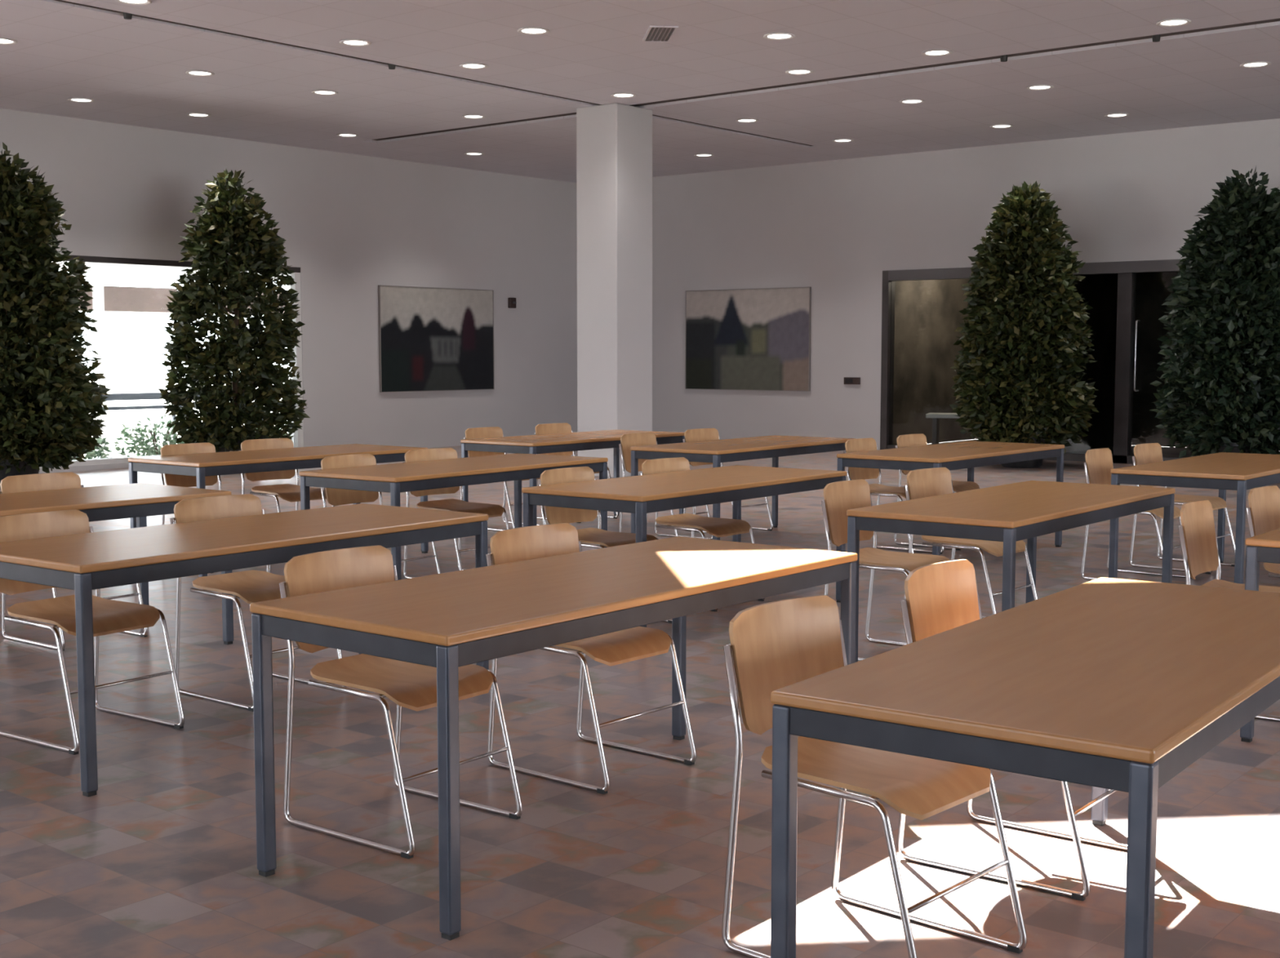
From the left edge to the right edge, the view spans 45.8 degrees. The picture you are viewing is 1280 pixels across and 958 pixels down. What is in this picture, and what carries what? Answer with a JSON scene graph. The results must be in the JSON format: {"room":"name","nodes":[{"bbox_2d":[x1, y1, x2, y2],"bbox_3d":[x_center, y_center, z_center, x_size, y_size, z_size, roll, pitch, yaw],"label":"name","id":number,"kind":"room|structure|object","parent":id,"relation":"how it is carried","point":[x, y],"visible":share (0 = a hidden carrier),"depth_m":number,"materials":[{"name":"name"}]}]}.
{"room":"eatery","nodes":[
{"label":"eatery","id":0,"kind":"room"},
{"bbox_2d":[0,108,577,473],"bbox_3d":[-9.663,-1.839,14.083,0.220,4.100,27.740,4,6,39],"label":"wall","id":1,"kind":"structure","parent":0,"point":[353,224],"depth_m":20.98,"materials":[{"name":"paint"}]},
{"bbox_2d":[52,261,288,279],"bbox_3d":[-6.175,-3.173,22.100,4.630,0.180,13.300,4,6,39],"label":"canopy","id":2,"kind":"object","parent":1,"relation":"attached to","point":[107,268],"visible":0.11,"depth_m":22.34,"materials":[{"name":"grey"}]},
{"bbox_2d":[39,254,303,468],"bbox_3d":[-6.328,-1.419,18.174,0.150,2.460,5.520,4,6,39],"label":"window","id":3,"kind":"structure","parent":1,"relation":"in","point":[298,438],"depth_m":18.68,"materials":[{"name":"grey metal"}]},
{"bbox_2d":[377,284,494,392],"bbox_3d":[-2.943,-2.040,22.110,0.038,1.500,2.250,4,6,39],"label":"picture","id":4,"kind":"object","parent":1,"relation":"attached to","point":[431,339],"visible":1,"depth_m":22.05,"materials":[{"name":"grey"}]},
{"bbox_2d":[507,297,516,308],"bbox_3d":[-1.943,-2.706,23.231,0.102,0.160,0.140,4,6,39],"label":"wall sensor","id":5,"kind":"object","parent":1,"relation":"attached to","point":[512,302],"visible":1,"depth_m":23.21,"materials":[{"name":"grey plastic"}]},
{"bbox_2d":[0,443,1279,957],"bbox_3d":[-0.199,0.978,6.220,24.650,0.200,27.820,4,6,39],"label":"floor","id":6,"kind":"structure","parent":0,"point":[161,862],"depth_m":4.52,"materials":[{"name":"tile"}]},
{"bbox_2d":[0,142,111,488],"bbox_3d":[-6.523,-1.694,15.634,2.009,3.552,1.977,-1,5,-14],"label":"potted tree","id":7,"kind":"object","parent":6,"relation":"on","point":[49,407],"visible":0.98,"depth_m":15.30,"materials":[{"name":"green plant"}]},
{"bbox_2d":[0,471,147,651],"bbox_3d":[-2.779,0.383,7.391,0.577,0.790,0.462,4,6,38],"label":"chair","id":8,"kind":"object","parent":6,"relation":"on","point":[54,481],"visible":0.12,"depth_m":7.45,"materials":[{"name":"brown wood"}]},
{"bbox_2d":[0,510,184,755],"bbox_3d":[-2.055,0.536,5.565,0.577,0.790,0.462,3,6,35],"label":"chair","id":9,"kind":"object","parent":6,"relation":"on","point":[109,616],"visible":0.7,"depth_m":5.60,"materials":[{"name":"brown wood"}]},
{"bbox_2d":[0,483,233,644],"bbox_3d":[-2.816,0.466,6.731,0.745,0.735,1.870,4,6,39],"label":"table","id":10,"kind":"object","parent":6,"relation":"on","point":[140,501],"visible":0.54,"depth_m":6.93,"materials":[{"name":"wood"}]},
{"bbox_2d":[160,442,234,573],"bbox_3d":[-2.789,0.174,9.883,0.577,0.790,0.462,4,6,37],"label":"chair","id":11,"kind":"object","parent":6,"relation":"on","point":[182,481],"visible":0.22,"depth_m":10.00,"materials":[{"name":"brown wood"}]},
{"bbox_2d":[157,168,310,452],"bbox_3d":[-4.745,-1.874,17.783,1.663,3.552,1.757,4,6,39],"label":"potted tree","id":12,"kind":"object","parent":6,"relation":"on","point":[235,224],"visible":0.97,"depth_m":17.47,"materials":[{"name":"green plant"}]},
{"bbox_2d":[0,503,488,797],"bbox_3d":[-1.473,0.553,5.683,0.745,0.735,1.870,4,6,37],"label":"table","id":13,"kind":"object","parent":6,"relation":"on","point":[82,563],"visible":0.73,"depth_m":5.24,"materials":[{"name":"wood"}]},
{"bbox_2d":[169,493,346,711],"bbox_3d":[-1.571,0.482,6.202,0.577,0.790,0.462,4,6,39],"label":"chair","id":14,"kind":"object","parent":6,"relation":"on","point":[252,586],"visible":0.47,"depth_m":6.21,"materials":[{"name":"brown wood"}]},
{"bbox_2d":[128,444,428,577],"bbox_3d":[-2.337,0.191,10.005,0.745,0.735,1.870,4,6,38],"label":"table","id":15,"kind":"object","parent":6,"relation":"on","point":[200,466],"visible":0.54,"depth_m":9.51,"materials":[{"name":"wood"}]},
{"bbox_2d":[238,438,334,512],"bbox_3d":[-2.416,0.129,10.417,0.577,0.790,0.462,4,6,42],"label":"chair","id":16,"kind":"object","parent":6,"relation":"on","point":[288,492],"visible":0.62,"depth_m":10.49,"materials":[{"name":"brown wood"}]},
{"bbox_2d":[318,453,440,573],"bbox_3d":[-1.512,0.267,8.778,0.577,0.790,0.462,4,6,36],"label":"chair","id":17,"kind":"object","parent":6,"relation":"on","point":[335,497],"visible":0.27,"depth_m":8.88,"materials":[{"name":"brown wood"}]},
{"bbox_2d":[279,545,522,859],"bbox_3d":[-0.717,0.626,4.489,0.577,0.790,0.462,4,6,37],"label":"chair","id":18,"kind":"object","parent":6,"relation":"on","point":[410,686],"visible":0.61,"depth_m":4.49,"materials":[{"name":"brown wood"}]},
{"bbox_2d":[299,453,608,580],"bbox_3d":[-1.046,0.278,8.968,0.745,0.735,1.870,3,6,36],"label":"table","id":19,"kind":"object","parent":6,"relation":"on","point":[394,479],"visible":0.66,"depth_m":8.52,"materials":[{"name":"wood"}]},
{"bbox_2d":[402,448,509,578],"bbox_3d":[-1.118,0.221,9.322,0.577,0.790,0.462,4,6,41],"label":"chair","id":20,"kind":"object","parent":6,"relation":"on","point":[424,455],"visible":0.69,"depth_m":9.38,"materials":[{"name":"brown wood"}]},
{"bbox_2d":[462,426,541,531],"bbox_3d":[-1.059,-0.007,12.039,0.577,0.790,0.462,4,6,38],"label":"chair","id":21,"kind":"object","parent":6,"relation":"on","point":[486,432],"visible":0.17,"depth_m":12.15,"materials":[{"name":"brown wood"}]},
{"bbox_2d":[249,536,857,941],"bbox_3d":[-0.156,0.652,4.513,0.745,0.735,1.870,4,6,38],"label":"table","id":22,"kind":"object","parent":6,"relation":"on","point":[447,622],"visible":0.91,"depth_m":4.02,"materials":[{"name":"wood"}]},
{"bbox_2d":[460,430,685,525],"bbox_3d":[-0.491,0.025,11.989,0.745,0.735,1.870,4,6,38],"label":"table","id":23,"kind":"object","parent":6,"relation":"on","point":[606,439],"visible":0.52,"depth_m":11.47,"materials":[{"name":"wood"}]},
{"bbox_2d":[533,422,617,523],"bbox_3d":[-0.549,-0.062,12.693,0.577,0.790,0.462,4,6,41],"label":"chair","id":24,"kind":"object","parent":6,"relation":"on","point":[562,428],"visible":0.19,"depth_m":12.84,"materials":[{"name":"brown wood"}]},
{"bbox_2d":[485,523,696,795],"bbox_3d":[-0.174,0.575,5.103,0.577,0.790,0.462,4,6,40],"label":"chair","id":25,"kind":"object","parent":6,"relation":"on","point":[534,542],"visible":0.49,"depth_m":5.11,"materials":[{"name":"brown wood"}]},
{"bbox_2d":[537,466,671,623],"bbox_3d":[-0.179,0.352,7.758,0.577,0.790,0.462,4,6,37],"label":"chair","id":26,"kind":"object","parent":6,"relation":"on","point":[554,515],"visible":0.52,"depth_m":7.85,"materials":[{"name":"brown wood"}]},
{"bbox_2d":[576,102,652,478],"bbox_3d":[-0.284,-2.088,17.055,0.590,4.100,0.630,4,6,39],"label":"column","id":27,"kind":"structure","parent":6,"relation":"on","point":[614,141],"depth_m":16.81,"materials":[{"name":"paint"}]},
{"bbox_2d":[618,432,712,539],"bbox_3d":[0.184,0.064,11.194,0.577,0.790,0.462,4,6,37],"label":"chair","id":28,"kind":"object","parent":6,"relation":"on","point":[638,439],"visible":0.32,"depth_m":11.26,"materials":[{"name":"brown wood"}]},
{"bbox_2d":[521,465,846,627],"bbox_3d":[0.286,0.365,7.928,0.745,0.735,1.870,4,6,38],"label":"table","id":29,"kind":"object","parent":6,"relation":"on","point":[641,495],"visible":0.59,"depth_m":7.50,"materials":[{"name":"wood"}]},
{"bbox_2d":[639,457,764,612],"bbox_3d":[0.339,0.292,8.469,0.577,0.790,0.462,4,6,39],"label":"chair","id":30,"kind":"object","parent":6,"relation":"on","point":[715,526],"visible":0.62,"depth_m":8.49,"materials":[{"name":"brown wood"}]},
{"bbox_2d":[682,428,773,533],"bbox_3d":[0.676,0.011,11.824,0.577,0.790,0.462,4,6,40],"label":"chair","id":31,"kind":"object","parent":6,"relation":"on","point":[698,434],"visible":0.23,"depth_m":11.93,"materials":[{"name":"brown wood"}]},
{"bbox_2d":[630,435,856,540],"bbox_3d":[0.796,0.098,11.116,0.745,0.735,1.870,4,6,38],"label":"table","id":32,"kind":"object","parent":6,"relation":"on","point":[716,452],"visible":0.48,"depth_m":10.62,"materials":[{"name":"wood"}]},
{"bbox_2d":[721,595,1026,957],"bbox_3d":[0.534,0.708,3.510,0.577,0.790,0.462,4,6,42],"label":"chair","id":33,"kind":"object","parent":6,"relation":"on","point":[774,646],"visible":0.77,"depth_m":3.52,"materials":[{"name":"brown wood"}]},
{"bbox_2d":[821,479,950,661],"bbox_3d":[1.166,0.419,6.958,0.577,0.790,0.462,4,6,36],"label":"chair","id":34,"kind":"object","parent":6,"relation":"on","point":[840,497],"visible":0.64,"depth_m":7.04,"materials":[{"name":"brown wood"}]},
{"bbox_2d":[843,438,943,554],"bbox_3d":[1.738,0.127,10.443,0.577,0.790,0.462,4,6,37],"label":"chair","id":35,"kind":"object","parent":6,"relation":"on","point":[859,445],"visible":0.58,"depth_m":10.56,"materials":[{"name":"brown wood"}]},
{"bbox_2d":[893,433,979,551],"bbox_3d":[2.188,0.081,10.991,0.577,0.790,0.462,4,6,39],"label":"chair","id":36,"kind":"object","parent":6,"relation":"on","point":[908,440],"visible":0.3,"depth_m":11.00,"materials":[{"name":"brown wood"}]},
{"bbox_2d":[925,413,959,444],"bbox_3d":[4.720,-0.670,21.565,1.240,0.520,0.440,1,5,17],"label":"table","id":37,"kind":"object","parent":6,"relation":"on","point":[935,417],"visible":0.41,"depth_m":21.53,"materials":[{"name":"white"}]},
{"bbox_2d":[836,440,1064,555],"bbox_3d":[2.156,0.162,10.356,0.745,0.735,1.870,4,6,39],"label":"table","id":38,"kind":"object","parent":6,"relation":"on","point":[970,455],"visible":0.71,"depth_m":9.97,"materials":[{"name":"wood"}]},
{"bbox_2d":[902,467,1037,622],"bbox_3d":[1.682,0.357,7.697,0.577,0.790,0.462,4,6,41],"label":"chair","id":39,"kind":"object","parent":6,"relation":"on","point":[925,482],"visible":0.48,"depth_m":7.70,"materials":[{"name":"brown wood"}]},
{"bbox_2d":[846,480,1175,662],"bbox_3d":[1.734,0.453,6.880,0.745,0.735,1.870,4,6,38],"label":"table","id":40,"kind":"object","parent":6,"relation":"on","point":[1008,514],"visible":0.76,"depth_m":6.42,"materials":[{"name":"wood"}]},
{"bbox_2d":[897,559,1127,901],"bbox_3d":[1.050,0.653,4.170,0.577,0.790,0.462,4,6,37],"label":"chair","id":41,"kind":"object","parent":6,"relation":"on","point":[940,597],"visible":0.27,"depth_m":4.26,"materials":[{"name":"brown wood"}]},
{"bbox_2d":[949,180,1098,468],"bbox_3d":[4.667,-1.871,18.321,1.764,3.456,1.768,3,5,29],"label":"potted tree","id":42,"kind":"object","parent":6,"relation":"on","point":[1028,335],"visible":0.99,"depth_m":17.95,"materials":[{"name":"green plant"}]},
{"bbox_2d":[770,577,1279,957],"bbox_3d":[1.104,0.735,3.515,0.745,0.735,1.870,3,6,36],"label":"table","id":43,"kind":"object","parent":6,"relation":"on","point":[1103,684],"visible":1,"depth_m":2.96,"materials":[{"name":"brown wood"}]},
{"bbox_2d":[1080,448,1191,580],"bbox_3d":[3.054,0.222,9.307,0.577,0.790,0.462,4,6,37],"label":"chair","id":44,"kind":"object","parent":6,"relation":"on","point":[1098,465],"visible":0.48,"depth_m":9.39,"materials":[{"name":"brown wood"}]},
{"bbox_2d":[1128,443,1235,574],"bbox_3d":[3.534,0.177,9.844,0.577,0.790,0.462,4,6,41],"label":"chair","id":45,"kind":"object","parent":6,"relation":"on","point":[1147,453],"visible":0.52,"depth_m":9.88,"materials":[{"name":"brown wood"}]},
{"bbox_2d":[1108,452,1279,584],"bbox_3d":[3.542,0.268,9.086,0.745,0.735,1.870,4,6,39],"label":"table","id":46,"kind":"object","parent":6,"relation":"on","point":[1240,473],"visible":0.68,"depth_m":8.49,"materials":[{"name":"wood"}]},
{"bbox_2d":[1150,165,1279,457],"bbox_3d":[6.661,-1.726,16.723,1.932,3.433,1.880,4,6,39],"label":"potted tree","id":47,"kind":"object","parent":6,"relation":"on","point":[1224,303],"visible":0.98,"depth_m":16.34,"materials":[{"name":"green plant"}]},
{"bbox_2d":[1177,500,1279,722],"bbox_3d":[2.433,0.503,5.951,0.577,0.790,0.462,3,6,35],"label":"chair","id":48,"kind":"object","parent":6,"relation":"on","point":[1197,531],"visible":0.63,"depth_m":6.11,"materials":[{"name":"brown wood"}]},
{"bbox_2d":[1240,528,1279,742],"bbox_3d":[3.024,0.535,5.900,0.745,0.735,1.870,4,6,39],"label":"table","id":49,"kind":"object","parent":6,"relation":"on","point":[1265,547],"visible":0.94,"depth_m":5.37,"materials":[{"name":"wood"}]},
{"bbox_2d":[1245,485,1279,577],"bbox_3d":[2.971,0.448,6.608,0.577,0.790,0.462,4,6,39],"label":"chair","id":50,"kind":"object","parent":6,"relation":"on","point":[1263,513],"visible":0.59,"depth_m":6.76,"materials":[{"name":"brown wood"}]},
{"bbox_2d":[0,0,1279,182],"bbox_3d":[-0.221,-3.295,6.074,24.790,0.140,27.960,4,6,39],"label":"ceiling","id":51,"kind":"structure","parent":0,"point":[133,70],"depth_m":14.76,"materials":[{"name":"paint"}]},
{"bbox_2d":[0,37,17,44],"bbox_3d":[-5.557,-3.810,13.155,0.276,0.016,0.276,4,6,39],"label":"recessed light","id":52,"kind":"object","parent":51,"relation":"in","point":[3,41],"visible":1,"depth_m":13.18,"materials":[{"name":"white"}]},
{"bbox_2d":[67,97,94,102],"bbox_3d":[-5.997,-4.069,16.241,0.276,0.016,0.276,4,6,39],"label":"recessed light","id":53,"kind":"object","parent":51,"relation":"in","point":[79,100],"visible":1,"depth_m":16.25,"materials":[{"name":"white"}]},
{"bbox_2d":[115,0,151,4],"bbox_3d":[-3.897,-3.683,11.636,0.276,0.016,0.276,4,6,39],"label":"recessed light","id":54,"kind":"object","parent":51,"relation":"in","point":[126,2],"visible":1,"depth_m":11.70,"materials":[{"name":"white"}]},
{"bbox_2d":[186,112,211,117],"bbox_3d":[-5.033,-4.154,17.258,0.276,0.016,0.276,4,6,39],"label":"recessed light","id":55,"kind":"object","parent":51,"relation":"in","point":[191,114],"visible":1,"depth_m":17.25,"materials":[{"name":"white"}]},
{"bbox_2d":[185,70,214,76],"bbox_3d":[-4.269,-3.938,14.679,0.276,0.016,0.276,4,6,39],"label":"recessed light","id":56,"kind":"object","parent":51,"relation":"in","point":[194,73],"visible":1,"depth_m":14.68,"materials":[{"name":"white"}]},
{"bbox_2d":[311,89,337,95],"bbox_3d":[-3.284,-4.029,15.769,0.276,0.016,0.276,4,6,39],"label":"recessed light","id":57,"kind":"object","parent":51,"relation":"in","point":[324,92],"visible":1,"depth_m":15.78,"materials":[{"name":"white"}]},
{"bbox_2d":[336,133,358,137],"bbox_3d":[-3.647,-4.289,18.870,0.276,0.016,0.276,4,6,39],"label":"recessed light","id":58,"kind":"object","parent":51,"relation":"in","point":[342,135],"visible":1,"depth_m":18.87,"materials":[{"name":"white"}]},
{"bbox_2d":[339,39,371,46],"bbox_3d":[-2.488,-3.817,13.229,0.276,0.016,0.276,4,6,39],"label":"recessed light","id":59,"kind":"object","parent":51,"relation":"in","point":[353,42],"visible":1,"depth_m":13.24,"materials":[{"name":"white"}]},
{"bbox_2d":[55,0,813,146],"bbox_3d":[-6.047,-3.650,9.824,0.126,0.180,26.420,4,6,39],"label":"ceiling slot","id":60,"kind":"structure","parent":51,"relation":"attached to","point":[55,0],"depth_m":14.16,"materials":[{"name":"grey"}]},
{"bbox_2d":[123,12,132,19],"bbox_3d":[-4.123,-3.770,12.176,0.066,0.132,0.068,4,6,39],"label":"fitting","id":61,"kind":"object","parent":60,"relation":"attached to","point":[126,15],"visible":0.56,"depth_m":12.15,"materials":[{"name":"black plastic"}]},
{"bbox_2d":[388,63,395,69],"bbox_3d":[-2.351,-3.951,14.337,0.066,0.132,0.068,4,6,39],"label":"fitting","id":62,"kind":"object","parent":60,"relation":"attached to","point":[391,66],"visible":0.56,"depth_m":14.31,"materials":[{"name":"black rubber"}]},
{"bbox_2d":[458,62,488,69],"bbox_3d":[-1.573,-3.907,14.312,0.276,0.016,0.276,4,6,39],"label":"recessed light","id":63,"kind":"object","parent":51,"relation":"in","point":[467,65],"visible":1,"depth_m":14.30,"materials":[{"name":"white"}]},
{"bbox_2d":[461,114,485,119],"bbox_3d":[-1.911,-4.164,17.380,0.276,0.016,0.276,4,6,39],"label":"recessed light","id":64,"kind":"object","parent":51,"relation":"in","point":[467,116],"visible":1,"depth_m":17.37,"materials":[{"name":"white"}]},
{"bbox_2d":[463,151,484,155],"bbox_3d":[-2.262,-4.438,20.638,0.276,0.016,0.276,4,6,39],"label":"recessed light","id":65,"kind":"object","parent":51,"relation":"in","point":[473,153],"visible":1,"depth_m":20.65,"materials":[{"name":"white"}]},
{"bbox_2d":[517,26,550,35],"bbox_3d":[-0.896,-3.776,12.744,0.276,0.016,0.276,4,6,39],"label":"recessed light","id":66,"kind":"object","parent":51,"relation":"in","point":[526,30],"visible":1,"depth_m":12.74,"materials":[{"name":"white"}]},
{"bbox_2d":[610,92,636,97],"bbox_3d":[-0.174,-4.044,15.939,0.276,0.016,0.276,4,6,39],"label":"recessed light","id":67,"kind":"object","parent":51,"relation":"in","point":[623,95],"visible":1,"depth_m":15.94,"materials":[{"name":"white"}]},
{"bbox_2d":[642,25,678,42],"bbox_3d":[0.170,-3.789,12.879,0.240,0.011,0.600,0,5,-6],"label":"ceiling vent","id":68,"kind":"object","parent":51,"relation":"in","point":[651,28],"visible":1,"depth_m":12.85,"materials":[{"name":"metal"}]},
{"bbox_2d":[693,153,714,156],"bbox_3d":[0.879,-4.450,20.783,0.276,0.016,0.276,4,6,39],"label":"recessed light","id":69,"kind":"object","parent":51,"relation":"in","point":[698,154],"visible":1,"depth_m":20.77,"materials":[{"name":"white"}]},
{"bbox_2d":[735,118,758,122],"bbox_3d":[1.250,-4.189,17.675,0.276,0.016,0.276,4,6,39],"label":"recessed light","id":70,"kind":"object","parent":51,"relation":"in","point":[741,120],"visible":1,"depth_m":17.68,"materials":[{"name":"white"}]},
{"bbox_2d":[763,32,795,39],"bbox_3d":[1.192,-3.794,12.960,0.276,0.016,0.276,4,6,39],"label":"recessed light","id":71,"kind":"object","parent":51,"relation":"in","point":[772,36],"visible":1,"depth_m":12.97,"materials":[{"name":"white"}]},
{"bbox_2d":[785,68,813,75],"bbox_3d":[1.538,-3.932,14.610,0.276,0.016,0.276,4,6,39],"label":"recessed light","id":72,"kind":"object","parent":51,"relation":"in","point":[797,71],"visible":1,"depth_m":14.60,"materials":[{"name":"white"}]},
{"bbox_2d":[373,17,1279,140],"bbox_3d":[5.600,-3.848,12.127,23.470,0.170,0.256,4,6,39],"label":"ceiling slot","id":73,"kind":"structure","parent":51,"relation":"attached to","point":[1277,19],"depth_m":14.75,"materials":[{"name":"grey"}]},
{"bbox_2d":[1000,54,1007,62],"bbox_3d":[3.358,-3.920,13.960,0.066,0.132,0.068,4,6,39],"label":"fitting","id":74,"kind":"object","parent":73,"relation":"attached to","point":[1003,58],"visible":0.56,"depth_m":13.94,"materials":[{"name":"black plastic"}]},
{"bbox_2d":[1151,34,1159,42],"bbox_3d":[4.458,-3.845,13.064,0.066,0.132,0.068,4,6,39],"label":"fitting","id":75,"kind":"object","parent":73,"relation":"attached to","point":[1156,37],"visible":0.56,"depth_m":13.04,"materials":[{"name":"black metal"}]},
{"bbox_2d":[831,138,853,142],"bbox_3d":[2.595,-4.329,19.347,0.276,0.016,0.276,4,6,39],"label":"recessed light","id":76,"kind":"object","parent":51,"relation":"in","point":[840,140],"visible":1,"depth_m":19.34,"materials":[{"name":"white"}]},
{"bbox_2d":[899,98,924,103],"bbox_3d":[2.935,-4.076,16.329,0.276,0.016,0.276,4,6,39],"label":"recessed light","id":77,"kind":"object","parent":51,"relation":"in","point":[908,100],"visible":1,"depth_m":16.31,"materials":[{"name":"white"}]},
{"bbox_2d":[921,48,952,56],"bbox_3d":[2.684,-3.854,13.676,0.276,0.016,0.276,4,6,39],"label":"recessed light","id":78,"kind":"object","parent":51,"relation":"in","point":[937,52],"visible":1,"depth_m":13.68,"materials":[{"name":"white"}]},
{"bbox_2d":[990,124,1013,128],"bbox_3d":[4.331,-4.227,18.126,0.276,0.016,0.276,4,6,39],"label":"recessed light","id":79,"kind":"object","parent":51,"relation":"in","point":[997,126],"visible":1,"depth_m":18.12,"materials":[{"name":"white"}]},
{"bbox_2d":[1026,84,1053,90],"bbox_3d":[4.088,-4.004,15.467,0.276,0.016,0.276,4,6,39],"label":"recessed light","id":80,"kind":"object","parent":51,"relation":"in","point":[1035,87],"visible":1,"depth_m":15.46,"materials":[{"name":"white"}]},
{"bbox_2d":[1104,112,1129,117],"bbox_3d":[5.447,-4.156,17.282,0.276,0.016,0.276,4,6,39],"label":"recessed light","id":81,"kind":"object","parent":51,"relation":"in","point":[1117,114],"visible":1,"depth_m":17.27,"materials":[{"name":"white"}]},
{"bbox_2d":[1155,18,1191,26],"bbox_3d":[4.381,-3.749,12.423,0.276,0.016,0.276,4,6,39],"label":"recessed light","id":82,"kind":"object","parent":51,"relation":"in","point":[1169,22],"visible":1,"depth_m":12.43,"materials":[{"name":"white"}]},
{"bbox_2d":[1240,61,1271,67],"bbox_3d":[5.790,-3.901,14.235,0.276,0.016,0.276,4,6,39],"label":"recessed light","id":83,"kind":"object","parent":51,"relation":"in","point":[1255,64],"visible":1,"depth_m":14.22,"materials":[{"name":"white"}]},
{"bbox_2d":[652,118,1279,449],"bbox_3d":[8.557,-2.079,16.953,24.350,4.100,0.220,4,6,39],"label":"wall","id":84,"kind":"structure","parent":0,"point":[833,228],"depth_m":21.23,"materials":[{"name":"paint"}]},
{"bbox_2d":[684,286,811,391],"bbox_3d":[1.579,-2.073,22.506,2.250,1.500,0.038,4,6,39],"label":"picture","id":85,"kind":"object","parent":84,"relation":"attached to","point":[759,339],"visible":1,"depth_m":22.45,"materials":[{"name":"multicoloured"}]},
{"bbox_2d":[844,377,860,384],"bbox_3d":[2.997,-1.389,21.403,0.260,0.100,0.034,4,6,39],"label":"wall plate","id":86,"kind":"object","parent":84,"relation":"attached to","point":[847,380],"visible":1,"depth_m":21.39,"materials":[{"name":"grey plastic"}]},
{"bbox_2d":[880,258,1191,464],"bbox_3d":[6.340,-1.437,18.748,7.580,2.520,0.218,4,6,39],"label":"door frame","id":87,"kind":"structure","parent":84,"relation":"in","point":[1126,335],"depth_m":19.01,"materials":[{"name":"brown metal"}]},
{"bbox_2d":[893,271,1276,457],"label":"glass door","id":88,"kind":"structure","parent":0,"point":[927,316],"depth_m":22.49,"materials":[{"name":"clear glass"}]},
{"label":"outside","id":89,"kind":"structure","parent":0,"visible":0},
{"bbox_2d":[84,377,1168,457],"bbox_3d":[-7.743,1.119,6.444,140.000,0.080,120.000,4,6,39],"label":"ground","id":90,"kind":"structure","parent":89,"point":[126,417],"depth_m":40.63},
{"bbox_2d":[70,435,111,460],"bbox_3d":[-7.390,-0.384,19.550,1.162,0.742,1.148,4,6,39],"label":"shrub","id":91,"kind":"object","parent":90,"relation":"on","point":[89,455],"visible":0.07,"depth_m":19.60,"materials":[{"name":"green plant"}]},
{"bbox_2d":[91,270,112,458],"bbox_3d":[-8.125,-1.715,22.785,0.200,2.840,0.200,4,6,39],"label":"post","id":92,"kind":"object","parent":90,"relation":"on","point":[98,302],"visible":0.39,"depth_m":22.70,"materials":[{"name":"white"}]},
{"bbox_2d":[113,413,187,457],"bbox_3d":[-6.492,-0.496,20.482,1.240,0.830,1.168,4,6,39],"label":"shrub","id":93,"kind":"object","parent":90,"relation":"on","point":[145,447],"visible":0.48,"depth_m":20.30,"materials":[{"name":"green plant"}]},
{"bbox_2d":[75,392,262,457],"bbox_3d":[-7.976,-0.685,21.388,0.060,1.020,16.040,4,6,39],"label":"railing","id":94,"kind":"object","parent":90,"relation":"on","point":[139,396],"visible":0.02,"depth_m":22.07,"materials":[{"name":"grey metal"}]},
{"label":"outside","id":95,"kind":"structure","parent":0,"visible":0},
{"bbox_2d":[77,285,284,314],"bbox_3d":[-7.870,-2.791,23.523,0.250,0.380,13.300,4,6,39],"label":"beam","id":96,"kind":"structure","parent":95,"point":[117,299],"depth_m":23.41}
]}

